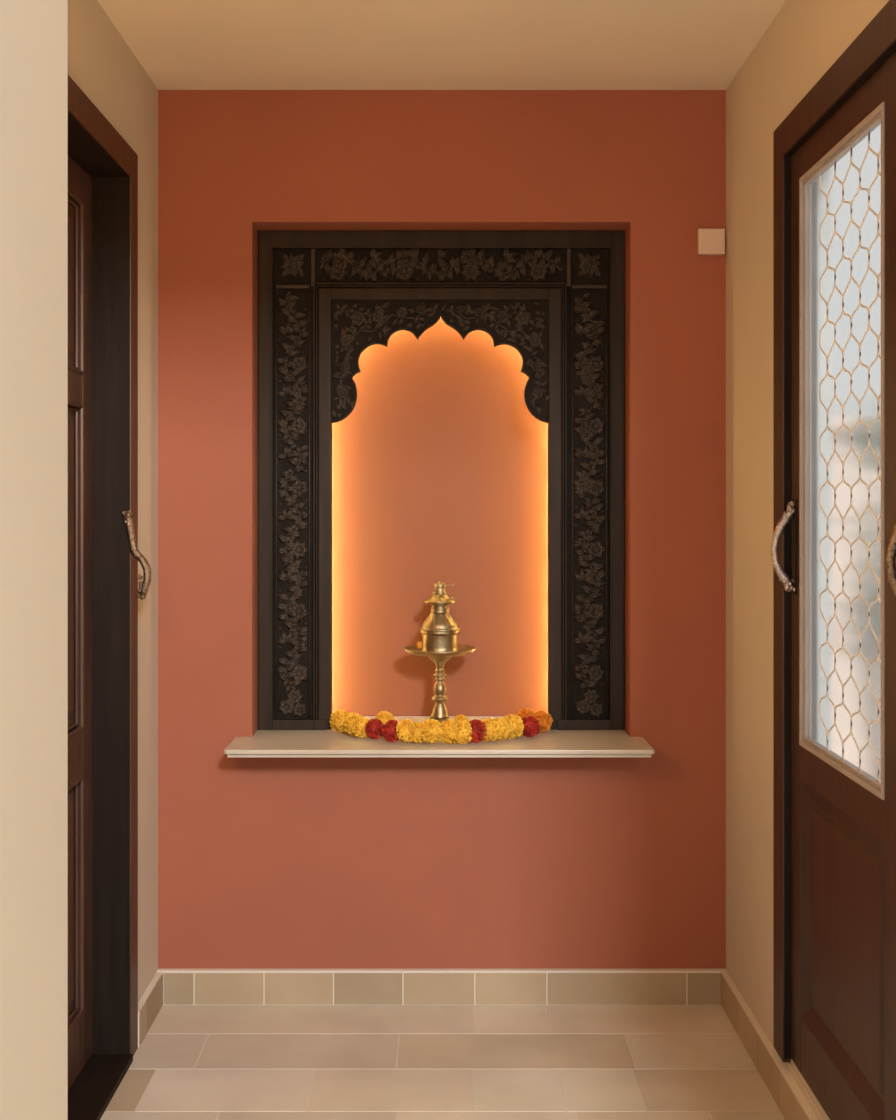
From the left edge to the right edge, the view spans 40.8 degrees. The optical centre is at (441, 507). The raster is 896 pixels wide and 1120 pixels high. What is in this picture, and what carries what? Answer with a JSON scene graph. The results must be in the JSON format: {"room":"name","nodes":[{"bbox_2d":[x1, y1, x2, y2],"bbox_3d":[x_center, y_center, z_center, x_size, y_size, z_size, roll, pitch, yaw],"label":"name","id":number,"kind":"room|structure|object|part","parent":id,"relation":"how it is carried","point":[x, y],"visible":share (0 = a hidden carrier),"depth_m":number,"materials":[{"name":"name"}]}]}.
{"room":"home entrance hallway","nodes":[
{"label":"home entrance hallway","id":0,"kind":"room"},
{"bbox_2d":[0,0,67,1119],"bbox_3d":[-0.591,0.105,0.828,0.374,2.502,0.955,0,0,0],"label":"wall","id":1,"kind":"structure","parent":0,"point":[33,33],"depth_m":1.19,"materials":[{"name":"beige paint"}]},
{"bbox_2d":[68,0,157,1001],"bbox_3d":[-0.903,0.105,1.200,0.250,2.502,4.200,0,0,0],"label":"wall","id":2,"kind":"structure","parent":0,"point":[101,63],"depth_m":3.14,"materials":[{"name":"beige paint"}]},
{"bbox_2d":[68,75,150,1119],"bbox_3d":[-0.842,0.235,2.542,0.271,2.242,0.960,0,0,0],"label":"door","id":3,"kind":"structure","parent":2,"relation":"in","point":[104,555],"depth_m":2.95,"materials":[{"name":"brown wood"}]},
{"bbox_3d":[-0.874,-0.524,2.545,0.024,0.410,0.652,0,0,0],"label":"panel","id":4,"kind":"part","parent":3,"relation":"part of","materials":[{"name":"brown wood"}]},
{"bbox_3d":[-0.874,0.141,2.545,0.024,0.770,0.652,0,0,0],"label":"panel","id":5,"kind":"part","parent":3,"relation":"part of","materials":[{"name":"brown wood"}]},
{"bbox_3d":[-0.874,0.921,2.545,0.024,0.560,0.652,0,0,0],"label":"panel","id":6,"kind":"part","parent":3,"relation":"part of","materials":[{"name":"brown wood"}]},
{"bbox_3d":[-0.876,-0.769,2.545,0.038,0.081,0.654,0,0,0],"label":"rail","id":7,"kind":"part","parent":3,"relation":"part of","materials":[{"name":"brown wood"}]},
{"bbox_3d":[-0.876,-0.281,2.545,0.038,0.075,0.654,0,0,0],"label":"rail","id":8,"kind":"part","parent":3,"relation":"part of","materials":[{"name":"brown wood"}]},
{"bbox_3d":[-0.876,0.584,2.545,0.038,0.115,0.654,0,0,0],"label":"rail","id":9,"kind":"part","parent":3,"relation":"part of","materials":[{"name":"brown wood"}]},
{"bbox_3d":[-0.876,1.268,2.545,0.038,0.135,0.654,0,0,0],"label":"rail","id":10,"kind":"part","parent":3,"relation":"part of","materials":[{"name":"brown wood"}]},
{"bbox_3d":[-0.863,-0.524,2.545,0.019,0.414,0.652,0,0,0],"label":"panel moulding","id":11,"kind":"part","parent":3,"relation":"part of","materials":[{"name":"brown wood"}]},
{"bbox_3d":[-0.863,0.141,2.545,0.019,0.772,0.655,0,0,0],"label":"panel moulding","id":12,"kind":"part","parent":3,"relation":"part of","materials":[{"name":"brown wood"}]},
{"bbox_3d":[-0.863,0.921,2.545,0.019,0.563,0.654,0,0,0],"label":"panel moulding","id":13,"kind":"part","parent":3,"relation":"part of","materials":[{"name":"brown wood"}]},
{"bbox_3d":[-0.744,0.113,2.937,0.079,0.222,0.028,0,0,16],"label":"handle","id":14,"kind":"part","parent":3,"relation":"part of","materials":[{"name":"metal"}]},
{"bbox_2d":[138,972,162,1046],"bbox_3d":[-0.769,1.310,3.154,0.018,0.091,0.256,0,0,0],"label":"baseboard","id":15,"kind":"structure","parent":2,"relation":"attached to","point":[150,1003],"depth_m":3.14,"materials":[{"name":"tile"}]},
{"bbox_2d":[158,90,725,968],"bbox_3d":[0.000,0.105,3.500,1.756,2.502,0.400,0,0,0],"label":"wall","id":16,"kind":"structure","parent":0,"point":[264,862],"depth_m":3.30,"materials":[{"name":"paint"}]},
{"bbox_2d":[224,717,654,756],"bbox_3d":[-0.007,0.638,3.368,1.118,0.022,0.495,0,0,0],"label":"shelf","id":17,"kind":"object","parent":16,"relation":"attached to","point":[328,742],"visible":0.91,"depth_m":3.18,"materials":[{"name":"beige stone"}]},
{"bbox_2d":[404,581,475,722],"bbox_3d":[-0.006,0.418,3.440,0.206,0.419,0.206,0,0,0],"label":"oil lamp","id":18,"kind":"object","parent":17,"relation":"on","point":[439,631],"visible":0.93,"depth_m":3.41,"materials":[{"name":"gold metal"}]},
{"bbox_2d":[416,642,421,648],"bbox_3d":[-0.064,0.389,3.412,0.016,0.024,0.016,0,0,0],"label":"flame","id":19,"kind":"object","parent":18,"relation":"on","point":[419,644],"visible":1,"depth_m":3.41,"materials":[{"name":"orange"}]},
{"bbox_3d":[-0.006,0.517,3.440,0.056,0.160,0.056,0,0,0],"label":"stem","id":20,"kind":"part","parent":18,"relation":"part of","materials":[{"name":"gold metal"}]},
{"bbox_3d":[-0.006,0.419,3.440,0.206,0.041,0.206,0,0,0],"label":"plate","id":21,"kind":"part","parent":18,"relation":"part of","materials":[{"name":"gold metal"}]},
{"bbox_2d":[329,708,552,743],"bbox_3d":[-0.002,0.594,3.290,0.628,0.070,0.254,0,0,0],"label":"marigold garland","id":22,"kind":"object","parent":17,"relation":"on","point":[460,729],"visible":1,"depth_m":3.22,"materials":[{"name":"yellow"}]},
{"bbox_2d":[332,317,547,716],"bbox_3d":[-0.002,-0.079,3.574,1.038,1.411,0.233,0,0,0],"label":"wall niche","id":23,"kind":"object","parent":16,"relation":"in","point":[440,457],"visible":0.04,"depth_m":3.62,"materials":[{"name":"paint"}]},
{"bbox_2d":[258,231,623,729],"bbox_3d":[-0.002,-0.078,3.417,1.034,1.408,0.051,0,0,0],"label":"frame","id":24,"kind":"object","parent":16,"relation":"attached to","point":[556,298],"visible":1,"depth_m":3.40,"materials":[{"name":"brown wood"}]},
{"bbox_3d":[-0.006,0.002,3.421,0.689,1.249,0.038,0,0,0],"label":"moulding","id":25,"kind":"part","parent":24,"relation":"part of","materials":[{"name":"brown wood"}]},
{"bbox_2d":[157,969,726,1004],"bbox_3d":[0.000,1.309,3.291,1.556,0.094,0.018,0,0,0],"label":"baseboard","id":26,"kind":"structure","parent":16,"relation":"attached to","point":[180,986],"depth_m":3.28,"materials":[{"name":"tile"}]},
{"bbox_2d":[697,229,724,254],"bbox_3d":[0.735,-0.727,3.288,0.072,0.070,0.024,0,0,0],"label":"junction box","id":27,"kind":"object","parent":16,"relation":"attached to","point":[709,241],"visible":1,"depth_m":3.28,"materials":[{"name":"beige plastic"}]},
{"bbox_2d":[97,0,786,89],"bbox_3d":[-0.040,-1.186,2.030,1.980,0.080,3.380,0,0,0],"label":"ceiling","id":28,"kind":"structure","parent":0,"point":[179,44],"depth_m":2.95,"materials":[{"name":"paint"}]},
{"bbox_2d":[100,1005,784,1119],"bbox_3d":[-0.075,1.386,1.153,1.906,0.060,4.493,0,0,0],"label":"floor","id":29,"kind":"structure","parent":0,"point":[194,1062],"depth_m":2.93,"materials":[{"name":"tile"}]},
{"bbox_2d":[726,0,888,1119],"bbox_3d":[0.821,0.105,1.750,0.085,2.502,3.100,0,0,0],"label":"wall","id":30,"kind":"structure","parent":0,"point":[805,38],"depth_m":3.00,"materials":[{"name":"beige paint"}]},
{"bbox_2d":[721,971,817,1119],"bbox_3d":[0.769,1.310,1.668,0.018,0.093,3.228,0,0,0],"label":"baseboard","id":31,"kind":"structure","parent":30,"relation":"attached to","point":[786,1093],"depth_m":2.85,"materials":[{"name":"tile"}]},
{"bbox_2d":[770,0,895,1119],"bbox_3d":[0.799,0.188,2.297,0.147,2.110,0.954,0,0,0],"label":"door","id":32,"kind":"structure","parent":30,"relation":"in","point":[833,548],"depth_m":2.41,"materials":[{"name":"brown wood"}]},
{"bbox_3d":[0.755,0.084,2.655,0.060,0.205,0.026,0,0,0],"label":"handle","id":33,"kind":"part","parent":32,"relation":"part of","materials":[{"name":"metal"}]},
{"bbox_3d":[0.778,0.085,2.655,0.005,0.210,0.024,0,0,0],"label":"handle plate","id":34,"kind":"part","parent":32,"relation":"part of","materials":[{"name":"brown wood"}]},
{"bbox_3d":[0.827,1.238,2.297,0.093,0.011,0.794,0,0,0],"label":"sill","id":35,"kind":"part","parent":32,"relation":"part of","materials":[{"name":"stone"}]},
{"bbox_3d":[0.797,1.167,2.370,0.034,0.123,0.498,0,0,0],"label":"rail","id":36,"kind":"part","parent":32,"relation":"part of","materials":[{"name":"brown wood"}]},
{"bbox_3d":[0.797,-0.751,2.370,0.034,0.070,0.498,0,0,0],"label":"rail","id":37,"kind":"part","parent":32,"relation":"part of","materials":[{"name":"brown wood"}]},
{"bbox_3d":[0.797,0.553,2.370,0.034,0.076,0.498,0,0,0],"label":"rail","id":38,"kind":"part","parent":32,"relation":"part of","materials":[{"name":"brown wood"}]},
{"bbox_3d":[0.794,0.849,2.370,0.027,0.515,0.496,0,0,0],"label":"panel","id":39,"kind":"part","parent":32,"relation":"part of","materials":[{"name":"brown wood"}]},
{"bbox_3d":[0.793,-0.101,2.370,0.004,1.207,0.472,0,0,0],"label":"glass pane","id":40,"kind":"part","parent":32,"relation":"part of","materials":[{"name":"white glass"}]},
{"bbox_3d":[0.755,0.079,1.965,0.060,0.201,0.027,0,0,0],"label":"handle","id":41,"kind":"part","parent":32,"relation":"part of","materials":[{"name":"metal"}]}
]}

